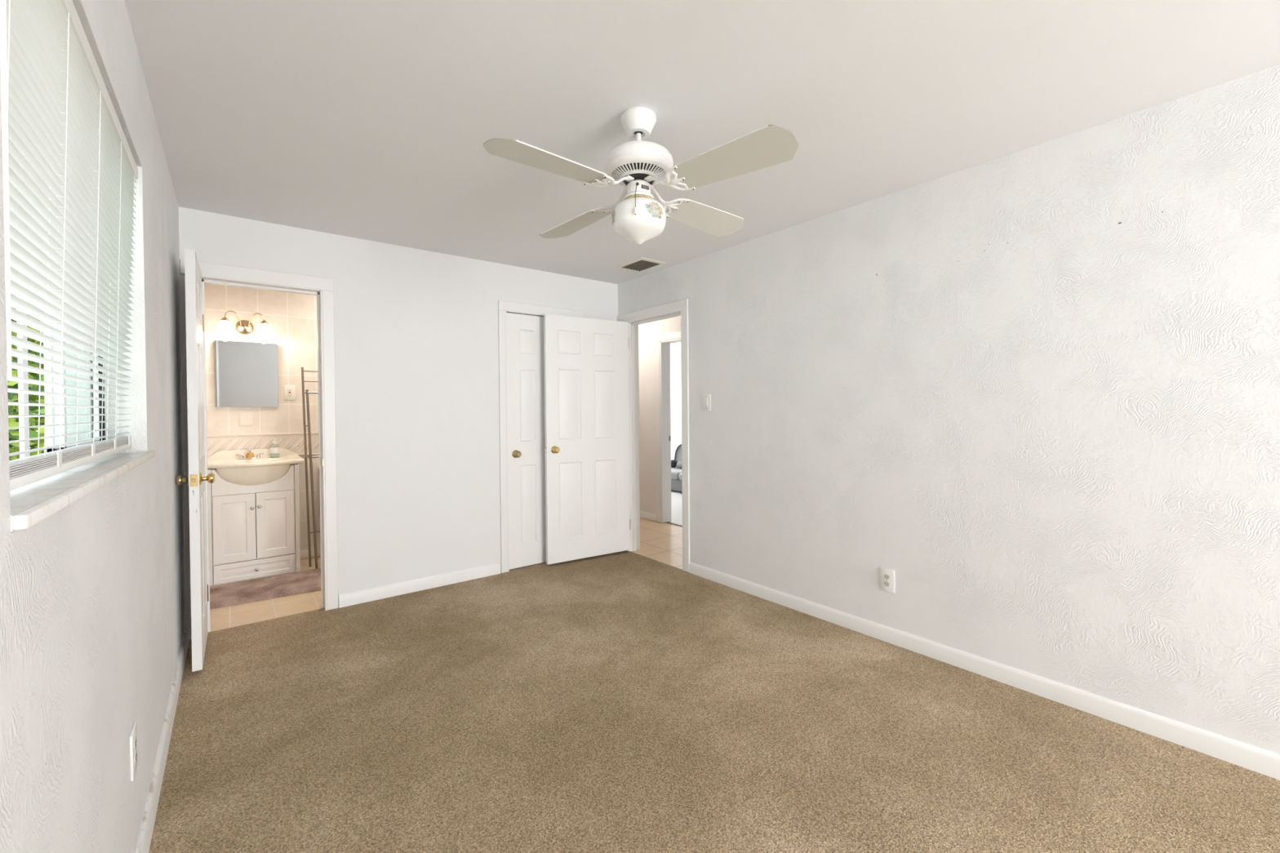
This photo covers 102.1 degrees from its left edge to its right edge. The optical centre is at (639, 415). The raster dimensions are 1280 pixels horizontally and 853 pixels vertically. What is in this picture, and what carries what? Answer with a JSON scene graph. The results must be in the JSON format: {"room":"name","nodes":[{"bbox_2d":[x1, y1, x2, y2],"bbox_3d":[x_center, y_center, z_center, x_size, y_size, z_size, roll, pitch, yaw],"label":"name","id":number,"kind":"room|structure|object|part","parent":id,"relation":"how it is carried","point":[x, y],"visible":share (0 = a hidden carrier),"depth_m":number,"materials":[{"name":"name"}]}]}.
{"room":"empty bedroom","nodes":[
{"label":"empty bedroom","id":0,"kind":"room"},
{"bbox_2d":[0,0,186,852],"bbox_3d":[-0.321,0.120,-0.127,0.220,2.540,7.796,-1,1,-38],"label":"wall","id":1,"kind":"structure","parent":0,"point":[93,606],"depth_m":1.18,"materials":[{"name":"paint"}]},
{"bbox_2d":[9,296,155,532],"bbox_3d":[-1.285,-0.332,1.166,0.149,0.957,1.415,-1,1,-38],"label":"window","id":2,"kind":"structure","parent":1,"relation":"in","point":[33,503],"depth_m":1.07,"materials":[{"name":"silver metal"}]},
{"bbox_3d":[-1.563,-0.338,1.416,0.012,0.877,0.463,-1,1,-38],"label":"sash","id":3,"kind":"part","parent":2,"relation":"part of","materials":[{"name":"silver metal"}]},
{"bbox_2d":[0,0,137,490],"bbox_3d":[-1.237,-0.344,1.155,0.065,0.906,1.313,-1,1,-38],"label":"window blind","id":4,"kind":"object","parent":2,"relation":"attached to","point":[70,170],"visible":0.99,"depth_m":0.98,"materials":[{"name":"white plastic"}]},
{"bbox_3d":[-0.898,-0.339,0.716,0.052,0.846,0.001,-1,1,-38],"label":"ladder cord","id":5,"kind":"part","parent":4,"relation":"part of","materials":[{"name":"white fabric"}]},
{"bbox_3d":[-1.070,-0.340,0.937,0.025,0.846,0.002,-1,1,-38],"label":"lift cord","id":6,"kind":"part","parent":4,"relation":"part of","materials":[{"name":"white fabric"}]},
{"bbox_3d":[-1.097,-0.340,0.967,0.052,0.846,0.001,-1,1,-38],"label":"ladder cord","id":7,"kind":"part","parent":4,"relation":"part of","materials":[{"name":"white fabric"}]},
{"bbox_3d":[-1.254,0.101,1.157,0.026,0.018,1.290,-1,1,-38],"label":"rail","id":8,"kind":"part","parent":4,"relation":"part of","materials":[{"name":"white plastic"}]},
{"bbox_3d":[-1.282,-0.342,1.203,0.052,0.846,0.001,-1,1,-38],"label":"ladder cord","id":9,"kind":"part","parent":4,"relation":"part of","materials":[{"name":"white fabric"}]},
{"bbox_3d":[-1.436,-0.343,1.400,0.025,0.846,0.002,-1,1,-38],"label":"lift cord","id":10,"kind":"part","parent":4,"relation":"part of","materials":[{"name":"white fabric"}]},
{"bbox_3d":[-1.462,-0.343,1.430,0.052,0.846,0.001,-1,1,-38],"label":"ladder cord","id":11,"kind":"part","parent":4,"relation":"part of","materials":[{"name":"white fabric"}]},
{"bbox_3d":[-1.617,-0.344,1.627,0.052,0.846,0.001,-1,1,-38],"label":"ladder cord","id":12,"kind":"part","parent":4,"relation":"part of","materials":[{"name":"white fabric"}]},
{"bbox_3d":[-1.557,-0.338,1.434,0.012,0.877,0.443,-1,1,-38],"label":"sash","id":13,"kind":"part","parent":2,"relation":"part of","materials":[{"name":"silver metal"}]},
{"bbox_3d":[-1.268,0.135,1.183,0.114,0.021,1.413,-1,1,-38],"label":"sill","id":14,"kind":"part","parent":2,"relation":"part of","materials":[{"name":"stone"}]},
{"bbox_2d":[128,721,137,781],"bbox_3d":[-1.350,0.895,1.380,0.008,0.126,0.084,-1,1,-38],"label":"wall outlet","id":15,"kind":"object","parent":1,"relation":"attached to","point":[133,736],"visible":1,"depth_m":1.36,"materials":[{"name":"white plastic"}]},
{"bbox_2d":[133,737,136,749],"bbox_3d":[-1.348,0.875,1.380,0.004,0.028,0.033,-1,1,-38],"label":"receptacle","id":16,"kind":"object","parent":15,"relation":"attached to","point":[135,738],"depth_m":1.37,"materials":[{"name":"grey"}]},
{"bbox_2d":[134,751,137,763],"bbox_3d":[-1.349,0.914,1.382,0.004,0.028,0.033,-1,1,-38],"label":"receptacle","id":17,"kind":"object","parent":15,"relation":"attached to","point":[135,752],"depth_m":1.38,"materials":[{"name":"grey plastic"}]},
{"bbox_2d":[135,622,189,852],"bbox_3d":[-0.241,1.238,-0.016,0.013,0.100,7.461,-1,1,-38],"label":"baseboard","id":18,"kind":"structure","parent":1,"relation":"attached to","point":[144,842],"depth_m":1.82,"materials":[{"name":"paint"}]},
{"bbox_2d":[204,283,320,559],"bbox_3d":[-2.935,0.083,4.629,2.120,2.540,0.137,-1,1,-38],"label":"wall","id":19,"kind":"structure","parent":0,"point":[291,317],"depth_m":4.43,"materials":[{"name":"tile"}]},
{"bbox_2d":[213,310,275,339],"bbox_3d":[-3.218,-0.739,4.212,0.402,0.203,0.194,-1,1,-38],"label":"wall sconce","id":20,"kind":"object","parent":19,"relation":"attached to","point":[224,328],"visible":1,"depth_m":4.23,"materials":[{"name":"white glass"}]},
{"bbox_3d":[-3.303,-0.695,4.115,0.148,0.118,0.148,-1,1,-38],"label":"lamp shade","id":21,"kind":"part","parent":20,"relation":"part of","materials":[{"name":"white glass"}]},
{"bbox_3d":[-3.278,-0.781,4.184,0.041,0.118,0.154,0,1,8],"label":"arm","id":22,"kind":"part","parent":20,"relation":"part of","materials":[{"name":"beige metal"}]},
{"bbox_3d":[-3.266,-0.730,4.273,0.120,0.120,0.038,-1,1,-38],"label":"plate","id":23,"kind":"part","parent":20,"relation":"part of","materials":[{"name":"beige metal"}]},
{"bbox_3d":[-3.178,-0.782,4.263,0.154,0.118,0.041,0,1,5],"label":"arm","id":24,"kind":"part","parent":20,"relation":"part of","materials":[{"name":"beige metal"}]},
{"bbox_3d":[-3.104,-0.698,4.273,0.148,0.118,0.148,-1,1,-38],"label":"lamp shade","id":25,"kind":"part","parent":20,"relation":"part of","materials":[{"name":"white glass"}]},
{"bbox_2d":[213,340,278,407],"bbox_3d":[-3.252,-0.337,4.281,0.416,0.536,0.046,-1,1,-38],"label":"bathroom mirror","id":26,"kind":"object","parent":19,"relation":"attached to","point":[246,373],"visible":1,"depth_m":4.27,"materials":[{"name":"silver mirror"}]},
{"bbox_2d":[207,448,298,460],"bbox_3d":[-3.221,0.320,4.304,0.631,0.076,0.018,-1,1,-38],"label":"backsplash","id":27,"kind":"structure","parent":19,"relation":"attached to","point":[230,454],"depth_m":4.26,"materials":[{"name":"tile"}]},
{"bbox_2d":[284,385,295,399],"bbox_3d":[-3.034,-0.196,4.477,0.082,0.130,0.010,-1,1,-38],"label":"wall outlet","id":28,"kind":"object","parent":19,"relation":"attached to","point":[289,390],"visible":1,"depth_m":4.47,"materials":[{"name":"white plastic"}]},
{"bbox_2d":[287,388,292,396],"bbox_3d":[-3.033,-0.196,4.476,0.033,0.066,0.004,-1,1,-38],"label":"receptacle","id":29,"kind":"object","parent":28,"relation":"attached to","point":[289,390],"depth_m":4.47,"materials":[{"name":"white plastic"}]},
{"bbox_2d":[300,547,320,558],"bbox_3d":[-2.564,1.213,4.854,1.050,0.070,0.013,-1,1,-38],"label":"baseboard","id":30,"kind":"structure","parent":19,"relation":"attached to","point":[304,553],"depth_m":4.56,"materials":[{"name":"beige tile"}]},
{"bbox_2d":[178,206,617,639],"bbox_3d":[-1.422,0.080,3.895,3.031,2.540,0.115,-1,1,-38],"label":"wall","id":31,"kind":"structure","parent":0,"point":[417,401],"depth_m":3.64,"materials":[{"name":"paint"}]},
{"bbox_2d":[175,248,214,671],"bbox_3d":[-2.339,0.220,2.734,0.146,2.042,0.605,-1,1,-38],"label":"door","id":32,"kind":"structure","parent":31,"relation":"in","point":[196,479],"depth_m":2.51,"materials":[{"name":"white paint"}]},
{"bbox_3d":[-2.231,0.316,2.522,0.050,0.062,0.062,-1,1,-38],"label":"knob","id":33,"kind":"part","parent":32,"relation":"part of","materials":[{"name":"gold metal"}]},
{"bbox_3d":[-2.158,0.316,2.500,0.026,0.058,0.012,-1,1,-38],"label":"latch plate","id":34,"kind":"part","parent":32,"relation":"part of","materials":[{"name":"gold metal"}]},
{"bbox_3d":[-2.159,0.315,2.578,0.058,0.062,0.062,-1,1,-38],"label":"knob","id":35,"kind":"part","parent":32,"relation":"part of","materials":[{"name":"gold metal"}]},
{"bbox_2d":[179,258,338,631],"bbox_3d":[-2.314,0.192,3.189,0.748,2.148,0.144,-1,1,-38],"label":"trim","id":36,"kind":"structure","parent":31,"relation":"attached to","point":[211,273],"depth_m":3.33,"materials":[{"name":"white paint"}]},
{"bbox_2d":[338,562,500,608],"bbox_3d":[-1.537,1.210,3.729,1.109,0.086,0.013,-1,1,-38],"label":"baseboard","id":37,"kind":"structure","parent":31,"relation":"attached to","point":[358,597],"depth_m":3.68,"materials":[{"name":"white paint"}]},
{"bbox_2d":[506,312,546,569],"bbox_3d":[-0.803,0.205,4.310,0.638,2.052,0.093,-1,1,-38],"label":"door","id":38,"kind":"structure","parent":31,"relation":"in","point":[525,333],"depth_m":4.22,"materials":[{"name":"white wood"}]},
{"bbox_3d":[-0.984,0.312,4.145,0.062,0.062,0.058,-1,1,-38],"label":"knob","id":39,"kind":"part","parent":38,"relation":"part of","materials":[{"name":"gold metal"}]},
{"bbox_2d":[497,300,582,573],"bbox_3d":[-0.837,0.165,4.355,0.777,2.150,0.142,-1,1,-38],"label":"trim","id":40,"kind":"structure","parent":31,"relation":"attached to","point":[504,307],"depth_m":4.08,"materials":[{"name":"white paint"}]},
{"bbox_2d":[638,315,680,523],"bbox_3d":[0.213,0.043,5.962,0.115,2.540,6.100,-1,1,-38],"label":"wall","id":41,"kind":"structure","parent":0,"point":[647,332],"depth_m":6.01,"materials":[{"name":"paint"}]},
{"bbox_2d":[640,511,656,521],"bbox_3d":[-0.733,1.170,7.083,0.013,0.075,2.980,-1,1,-38],"label":"baseboard","id":42,"kind":"structure","parent":41,"relation":"attached to","point":[646,515],"depth_m":6.02,"materials":[{"name":"white paint"}]},
{"bbox_2d":[655,331,680,523],"bbox_3d":[0.554,0.156,5.528,0.140,2.120,1.035,-1,1,-38],"label":"trim","id":43,"kind":"structure","parent":41,"relation":"attached to","point":[663,409],"depth_m":5.85,"materials":[{"name":"white paint"}]},
{"bbox_2d":[666,521,682,526],"bbox_3d":[0.576,1.217,5.543,0.035,0.010,0.848,-1,1,-38],"label":"trim","id":44,"kind":"structure","parent":41,"relation":"attached to","point":[667,522],"depth_m":5.77,"materials":[{"name":"silver metal"}]},
{"bbox_2d":[670,347,681,459],"bbox_3d":[1.593,-0.001,8.770,0.120,2.540,7.000,-1,1,-38],"label":"wall","id":45,"kind":"structure","parent":0,"point":[675,353],"depth_m":9.83,"materials":[{"name":"paint"}]},
{"bbox_2d":[124,0,1279,348],"bbox_3d":[0.922,-1.338,4.317,7.972,0.250,13.550,-1,1,-38],"label":"ceiling","id":46,"kind":"structure","parent":0,"point":[371,120],"depth_m":1.89,"materials":[{"name":"paint"}]},
{"bbox_2d":[483,106,798,244],"bbox_3d":[-0.001,-0.928,2.059,1.000,0.502,0.973,0,1,-1],"label":"ceiling fan","id":47,"kind":"object","parent":46,"relation":"hanging from","point":[638,165],"visible":1,"depth_m":1.94,"materials":[{"name":"white metal"}]},
{"bbox_3d":[-0.312,-0.855,1.755,0.159,0.035,0.454,0,1,44],"label":"blade","id":48,"kind":"part","parent":47,"relation":"part of","materials":[{"name":"grey laminate"}]},
{"bbox_3d":[-0.299,-0.868,2.349,0.171,0.040,0.454,-1,1,-38],"label":"blade","id":49,"kind":"part","parent":47,"relation":"part of","materials":[{"name":"grey laminate"}]},
{"bbox_2d":[611,208,615,224],"bbox_3d":[-0.106,-0.780,2.031,0.010,0.063,0.087,-1,1,-8],"label":"print","id":50,"kind":"object","parent":47,"relation":"attached to","point":[613,217],"depth_m":2.01,"materials":[{"name":"multicoloured"}]},
{"bbox_2d":[610,161,666,186],"bbox_3d":[-0.005,-0.943,2.044,0.238,0.031,0.238,-1,1,-38],"label":"vent","id":51,"kind":"object","parent":47,"relation":"attached to","point":[630,171],"depth_m":1.98,"materials":[{"name":"grey metal"}]},
{"bbox_3d":[-0.003,-0.761,2.046,0.215,0.170,0.215,-1,1,-38],"label":"lamp shade","id":52,"kind":"part","parent":47,"relation":"part of","materials":[{"name":"white glass"}]},
{"bbox_3d":[0.020,-0.884,2.004,0.032,0.014,0.002,-1,1,-31],"label":"name plate","id":53,"kind":"part","parent":47,"relation":"part of","materials":[{"name":"grey metal"}]},
{"bbox_2d":[644,200,662,218],"bbox_3d":[0.056,-0.781,1.961,0.087,0.063,0.010,-1,1,-35],"label":"print","id":54,"kind":"object","parent":47,"relation":"attached to","point":[653,209],"depth_m":1.95,"materials":[{"name":"multicoloured paint"}]},
{"bbox_3d":[0.306,-0.888,2.332,0.155,0.048,0.454,0,1,45],"label":"blade","id":55,"kind":"part","parent":47,"relation":"part of","materials":[{"name":"grey laminate"}]},
{"bbox_3d":[0.319,-0.871,1.771,0.454,0.056,0.153,0,1,43],"label":"blade","id":56,"kind":"part","parent":47,"relation":"part of","materials":[{"name":"grey laminate"}]},
{"bbox_2d":[616,257,665,271],"bbox_3d":[0.004,-1.198,4.129,0.250,0.013,0.330,-1,1,-38],"label":"ceiling vent","id":57,"kind":"object","parent":46,"relation":"in","point":[639,264],"visible":1,"depth_m":4.10,"materials":[{"name":"white plastic"}]},
{"bbox_2d":[148,489,1279,852],"bbox_3d":[0.845,1.288,4.367,7.700,0.120,13.000,-1,1,-38],"label":"floor","id":58,"kind":"structure","parent":0,"point":[625,701],"depth_m":2.00,"materials":[{"name":"beige carpet"}]},
{"bbox_2d":[207,448,303,586],"bbox_3d":[-3.060,0.777,4.109,0.631,0.987,0.529,-1,1,-38],"label":"bathroom vanity","id":59,"kind":"object","parent":58,"relation":"on","point":[254,504],"visible":0.97,"depth_m":3.96,"materials":[{"name":"white wood"}]},
{"bbox_3d":[-3.052,0.851,3.892,0.253,0.504,0.016,-1,1,-38],"label":"door","id":60,"kind":"part","parent":59,"relation":"part of","materials":[{"name":"white wood"}]},
{"bbox_2d":[235,448,263,459],"bbox_3d":[-3.176,0.314,4.215,0.149,0.080,0.146,0,1,9],"label":"faucet","id":61,"kind":"object","parent":59,"relation":"on","point":[249,455],"visible":1,"depth_m":4.20,"materials":[{"name":"silver metal"}]},
{"bbox_3d":[-3.160,0.321,4.190,0.056,0.050,0.136,-1,1,-38],"label":"spout","id":62,"kind":"part","parent":61,"relation":"part of","materials":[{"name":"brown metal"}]},
{"bbox_3d":[-3.184,0.349,4.221,0.150,0.010,0.044,-1,1,-38],"label":"deck plate","id":63,"kind":"part","parent":61,"relation":"part of","materials":[{"name":"silver metal"}]},
{"bbox_2d":[215,464,290,485],"bbox_3d":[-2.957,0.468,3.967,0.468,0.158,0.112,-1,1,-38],"label":"sink","id":64,"kind":"object","parent":59,"relation":"in","point":[273,474],"depth_m":3.93,"materials":[{"name":"white ceramic"}]},
{"bbox_3d":[-2.952,1.181,3.973,0.502,0.144,0.016,-1,1,-38],"label":"drawer","id":65,"kind":"part","parent":59,"relation":"part of","materials":[{"name":"white wood"}]},
{"bbox_2d":[207,455,303,468],"bbox_3d":[-3.062,0.410,4.104,0.631,0.110,0.527,-1,1,-38],"label":"countertop","id":66,"kind":"structure","parent":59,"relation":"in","point":[265,461],"depth_m":4.06,"materials":[{"name":"white ceramic"}]},
{"bbox_2d":[269,438,279,457],"bbox_3d":[-3.050,0.271,4.314,0.067,0.161,0.067,-1,1,-38],"label":"soap bottle","id":67,"kind":"object","parent":59,"relation":"on","point":[274,447],"visible":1,"depth_m":4.29,"materials":[{"name":"white"}]},
{"bbox_3d":[-2.852,0.848,4.049,0.243,0.504,0.016,-1,1,-38],"label":"door","id":68,"kind":"part","parent":59,"relation":"part of","materials":[{"name":"white wood"}]},
{"bbox_2d":[209,568,320,608],"bbox_3d":[-2.752,1.256,3.740,0.875,0.033,0.560,-1,1,-38],"label":"bath rug","id":69,"kind":"object","parent":58,"relation":"on","point":[243,592],"visible":0.8,"depth_m":3.71,"materials":[{"name":"fabric"}]},
{"bbox_2d":[301,367,319,568],"bbox_3d":[-2.516,0.429,4.417,0.600,1.664,0.187,-1,1,-38],"label":"towel rack","id":70,"kind":"object","parent":58,"relation":"on","point":[317,455],"visible":0.4,"depth_m":4.28,"materials":[{"name":"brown metal"}]},
{"bbox_3d":[-2.780,0.432,4.306,0.055,1.663,0.017,-1,1,-6],"label":"post","id":71,"kind":"part","parent":70,"relation":"part of","materials":[{"name":"silver metal"}]},
{"bbox_3d":[-2.598,-0.287,4.457,0.519,0.011,0.010,-1,1,-38],"label":"rail","id":72,"kind":"part","parent":70,"relation":"part of","materials":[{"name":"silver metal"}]},
{"bbox_3d":[-2.671,0.528,4.207,0.073,1.474,0.018,0,1,-5],"label":"post","id":73,"kind":"part","parent":70,"relation":"part of","materials":[{"name":"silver metal"}]},
{"bbox_2d":[671,444,682,491],"bbox_3d":[0.964,0.841,8.132,0.980,0.685,1.870,-1,1,-38],"label":"sofa","id":74,"kind":"object","parent":58,"relation":"on","point":[676,473],"visible":0.17,"depth_m":7.96,"materials":[{"name":"grey fabric"}]},
{"bbox_2d":[671,459,677,467],"bbox_3d":[0.525,0.798,8.562,0.154,0.135,0.243,-1,1,-38],"label":"cushion","id":75,"kind":"object","parent":74,"relation":"on","point":[673,463],"visible":0.58,"depth_m":8.47,"materials":[{"name":"black fabric"}]},
{"bbox_2d":[671,466,681,479],"bbox_3d":[0.583,0.923,8.440,0.760,0.110,0.915,-1,1,-38],"label":"seat cushion","id":76,"kind":"object","parent":74,"relation":"on","point":[675,472],"depth_m":7.94,"materials":[{"name":"grey fabric"}]},
{"bbox_3d":[0.940,0.715,8.720,0.243,0.445,0.915,-1,1,-38],"label":"backrest","id":77,"kind":"part","parent":74,"relation":"part of","materials":[{"name":"grey fabric"}]},
{"bbox_2d":[676,461,681,468],"bbox_3d":[0.756,0.808,8.267,0.120,0.120,0.400,-1,1,-38],"label":"bolster cushion","id":78,"kind":"object","parent":74,"relation":"on","point":[679,463],"visible":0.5,"depth_m":8.34,"materials":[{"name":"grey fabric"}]},
{"bbox_2d":[617,64,1279,755],"bbox_3d":[1.075,0.069,3.268,0.115,2.540,11.400,-1,1,-38],"label":"wall","id":79,"kind":"structure","parent":0,"point":[1036,388],"depth_m":2.30,"materials":[{"name":"paint"}]},
{"bbox_2d":[543,314,631,564],"bbox_3d":[-0.424,0.193,4.427,0.811,2.050,0.094,-1,1,-33],"label":"door","id":80,"kind":"structure","parent":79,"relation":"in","point":[587,451],"depth_m":4.42,"materials":[{"name":"white wood"}]},
{"bbox_3d":[-0.688,0.284,4.238,0.062,0.062,0.062,-1,1,-38],"label":"knob","id":81,"kind":"part","parent":80,"relation":"part of","materials":[{"name":"gold metal"}]},
{"bbox_2d":[617,298,689,572],"bbox_3d":[0.141,0.161,4.454,0.144,2.153,0.939,-1,1,-38],"label":"trim","id":82,"kind":"structure","parent":79,"relation":"attached to","point":[679,308],"depth_m":4.49,"materials":[{"name":"white paint"}]},
{"bbox_2d":[702,394,711,410],"bbox_3d":[0.501,-0.097,3.891,0.012,0.125,0.080,-1,1,-38],"label":"light switch","id":83,"kind":"object","parent":79,"relation":"attached to","point":[706,397],"visible":1,"depth_m":3.88,"materials":[{"name":"white plastic"}]},
{"bbox_2d":[880,567,894,593],"bbox_3d":[1.354,0.904,2.833,0.008,0.122,0.078,-1,1,-38],"label":"wall outlet","id":84,"kind":"object","parent":79,"relation":"attached to","point":[886,576],"visible":1,"depth_m":2.83,"materials":[{"name":"white plastic"}]},
{"bbox_2d":[884,573,889,579],"bbox_3d":[1.353,0.884,2.832,0.004,0.028,0.033,-1,1,-38],"label":"receptacle","id":85,"kind":"object","parent":84,"relation":"attached to","point":[886,576],"depth_m":2.83,"materials":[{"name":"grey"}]},
{"bbox_2d":[884,581,889,586],"bbox_3d":[1.353,0.923,2.832,0.004,0.028,0.033,-1,1,-38],"label":"receptacle","id":86,"kind":"object","parent":84,"relation":"attached to","point":[886,584],"depth_m":2.83,"materials":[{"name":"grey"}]},
{"bbox_2d":[688,562,1279,780],"bbox_3d":[2.415,1.209,1.489,0.013,0.082,6.537,-1,1,-38],"label":"baseboard","id":87,"kind":"structure","parent":79,"relation":"attached to","point":[1251,757],"depth_m":2.29,"materials":[{"name":"white paint"}]},
{"label":"outside","id":88,"kind":"structure","parent":0,"visible":0},
{"bbox_3d":[-6.171,1.655,0.238,8.558,0.150,20.000,-1,1,-38],"label":"ground","id":89,"kind":"structure","parent":88,"visible":0},
{"bbox_2d":[7,294,44,461],"bbox_3d":[-4.133,0.082,3.443,1.126,2.892,1.645,-1,1,-38],"label":"bush","id":90,"kind":"object","parent":89,"relation":"on","point":[12,397],"visible":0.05,"depth_m":3.19,"materials":[{"name":"green plant"}]}
]}

